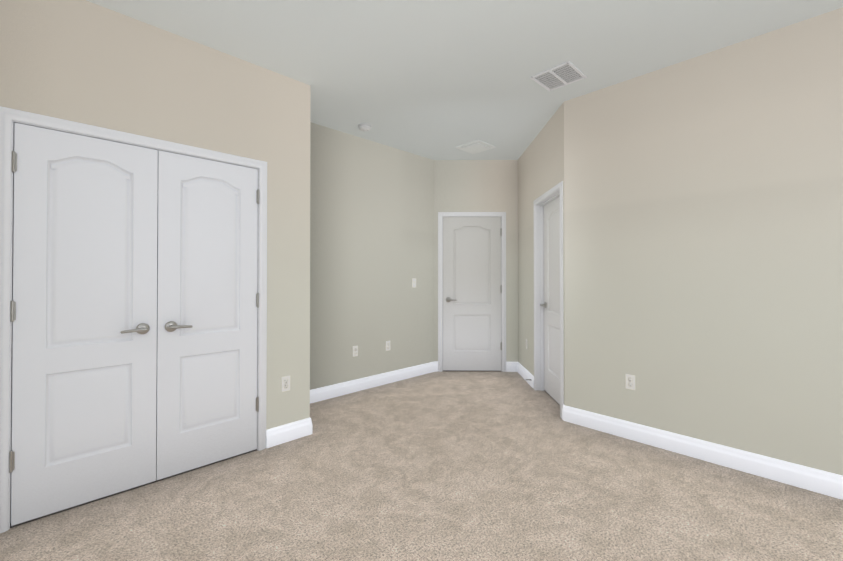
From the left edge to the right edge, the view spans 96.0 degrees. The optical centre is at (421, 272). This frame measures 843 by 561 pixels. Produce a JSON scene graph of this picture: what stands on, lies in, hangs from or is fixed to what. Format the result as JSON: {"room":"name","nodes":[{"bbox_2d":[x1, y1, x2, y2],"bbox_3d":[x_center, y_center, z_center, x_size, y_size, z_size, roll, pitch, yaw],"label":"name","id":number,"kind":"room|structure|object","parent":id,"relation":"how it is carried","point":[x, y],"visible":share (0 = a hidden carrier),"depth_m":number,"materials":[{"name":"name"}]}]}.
{"room":"empty bedroom","nodes":[
{"label":"empty bedroom","id":0,"kind":"room"},
{"bbox_2d":[0,371,842,560],"bbox_3d":[0.523,1.343,2.278,5.298,0.120,6.430,0,-1,-44],"label":"floor","id":1,"kind":"structure","parent":0,"point":[472,466],"depth_m":2.12,"materials":[{"name":"carpet"}]},
{"bbox_2d":[0,0,842,475],"bbox_3d":[0.820,-0.114,1.986,5.198,2.790,5.480,0,-1,-44],"label":"wall","id":2,"kind":"structure","parent":0,"point":[704,246],"depth_m":2.71,"materials":[{"name":"beige paint"}]},
{"bbox_2d":[9,123,157,525],"bbox_3d":[-1.831,0.258,2.100,0.615,2.023,0.098,0,-1,-44],"label":"closet door","id":3,"kind":"structure","parent":2,"relation":"in","point":[83,310],"depth_m":2.08,"materials":[{"name":"white wood"}]},
{"bbox_2d":[0,106,266,532],"bbox_3d":[-1.656,0.234,2.363,1.336,2.100,0.138,0,-1,-44],"label":"door frame","id":4,"kind":"structure","parent":2,"relation":"attached to","point":[9,118],"depth_m":1.95,"materials":[{"name":"white wood"}]},
{"bbox_2d":[156,150,258,479],"bbox_3d":[-1.388,0.262,2.532,0.615,2.023,0.098,0,-1,-44],"label":"closet door","id":5,"kind":"structure","parent":2,"relation":"in","point":[207,404],"depth_m":2.51,"materials":[{"name":"white wood"}]},
{"bbox_2d":[281,375,289,391],"bbox_3d":[-1.032,0.848,2.889,0.070,0.115,0.009,0,-1,-44],"label":"outlet","id":6,"kind":"object","parent":2,"relation":"attached to","point":[285,383],"visible":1,"depth_m":2.88,"materials":[{"name":"white plastic"}]},
{"bbox_2d":[266,361,437,447],"bbox_3d":[-0.468,1.232,3.900,2.522,0.130,0.685,0,-1,-44],"label":"baseboard","id":7,"kind":"structure","parent":2,"relation":"attached to","point":[278,435],"depth_m":3.96,"materials":[{"name":"white wood"}]},
{"bbox_2d":[352,346,357,356],"bbox_3d":[-0.720,0.859,4.129,0.070,0.115,0.009,0,-1,-44],"label":"electrical outlet","id":8,"kind":"object","parent":2,"relation":"attached to","point":[355,351],"visible":1,"depth_m":4.13,"materials":[{"name":"white plastic"}]},
{"bbox_2d":[386,341,389,350],"bbox_3d":[-0.391,0.861,4.451,0.070,0.115,0.009,0,-1,-44],"label":"electrical outlet","id":9,"kind":"object","parent":2,"relation":"attached to","point":[387,345],"visible":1,"depth_m":4.44,"materials":[{"name":"white plastic"}]},
{"bbox_2d":[412,278,415,287],"bbox_3d":[-0.088,0.134,4.747,0.070,0.115,0.017,0,-1,-44],"label":"light switch","id":10,"kind":"object","parent":2,"relation":"attached to","point":[413,282],"visible":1,"depth_m":4.74,"materials":[{"name":"white plastic"}]},
{"bbox_2d":[438,212,505,371],"bbox_3d":[0.667,0.256,5.057,0.896,2.100,0.138,0,0,1],"label":"door frame","id":11,"kind":"structure","parent":2,"relation":"attached to","point":[441,215],"depth_m":5.00,"materials":[{"name":"white wood"}]},
{"bbox_2d":[443,217,501,370],"bbox_3d":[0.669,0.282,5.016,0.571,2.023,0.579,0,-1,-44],"label":"door","id":12,"kind":"structure","parent":2,"relation":"in","point":[472,288],"depth_m":5.01,"materials":[{"name":"white wood"}]},
{"bbox_2d":[506,362,533,388],"bbox_3d":[1.224,1.238,4.647,0.546,0.130,0.646,0,-1,-44],"label":"baseboard","id":13,"kind":"structure","parent":2,"relation":"attached to","point":[521,370],"depth_m":4.80,"materials":[{"name":"white wood"}]},
{"bbox_2d":[533,181,563,417],"bbox_3d":[1.318,0.246,3.792,0.156,2.100,0.896,0,0,1],"label":"door frame","id":14,"kind":"structure","parent":2,"relation":"attached to","point":[548,196],"depth_m":4.17,"materials":[{"name":"white wood"}]},
{"bbox_2d":[540,197,559,404],"bbox_3d":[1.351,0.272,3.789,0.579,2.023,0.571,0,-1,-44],"label":"entry door","id":15,"kind":"structure","parent":2,"relation":"in","point":[551,212],"depth_m":3.89,"materials":[{"name":"white wood"}]},
{"bbox_2d":[625,374,634,389],"bbox_3d":[1.614,0.849,2.935,0.009,0.115,0.070,0,-1,-44],"label":"electrical outlet","id":16,"kind":"object","parent":2,"relation":"attached to","point":[629,381],"visible":1,"depth_m":2.93,"materials":[{"name":"white plastic"}]},
{"bbox_2d":[562,405,842,499],"bbox_3d":[2.375,1.217,2.161,0.034,0.130,3.274,0,-1,-44],"label":"baseboard","id":17,"kind":"structure","parent":2,"relation":"attached to","point":[812,479],"depth_m":2.53,"materials":[{"name":"white wood"}]},
{"bbox_2d":[86,0,842,159],"bbox_3d":[0.523,-1.567,2.302,5.298,0.120,6.430,0,-1,-44],"label":"ceiling","id":18,"kind":"structure","parent":0,"point":[436,79],"depth_m":2.53,"materials":[{"name":"paint"}]},
{"bbox_2d":[358,123,371,130],"bbox_3d":[-0.578,-1.473,3.874,0.136,0.041,0.136,0,-1,-44],"label":"smoke detector","id":19,"kind":"object","parent":18,"relation":"attached to","point":[364,126],"visible":1,"depth_m":3.83,"materials":[{"name":"white plastic"}]},
{"bbox_2d":[455,140,495,153],"bbox_3d":[0.642,-1.480,4.507,0.350,0.018,0.350,0,-1,-44],"label":"vent panel","id":20,"kind":"object","parent":18,"relation":"attached to","point":[476,146],"visible":0.98,"depth_m":4.47,"materials":[{"name":"white metal"}]},
{"bbox_2d":[530,61,586,90],"bbox_3d":[1.051,-1.497,2.915,0.310,0.010,0.310,0,-1,-44],"label":"ceiling vent","id":21,"kind":"object","parent":18,"relation":"in","point":[561,75],"visible":1,"depth_m":2.90,"materials":[{"name":"white metal"}]}
]}

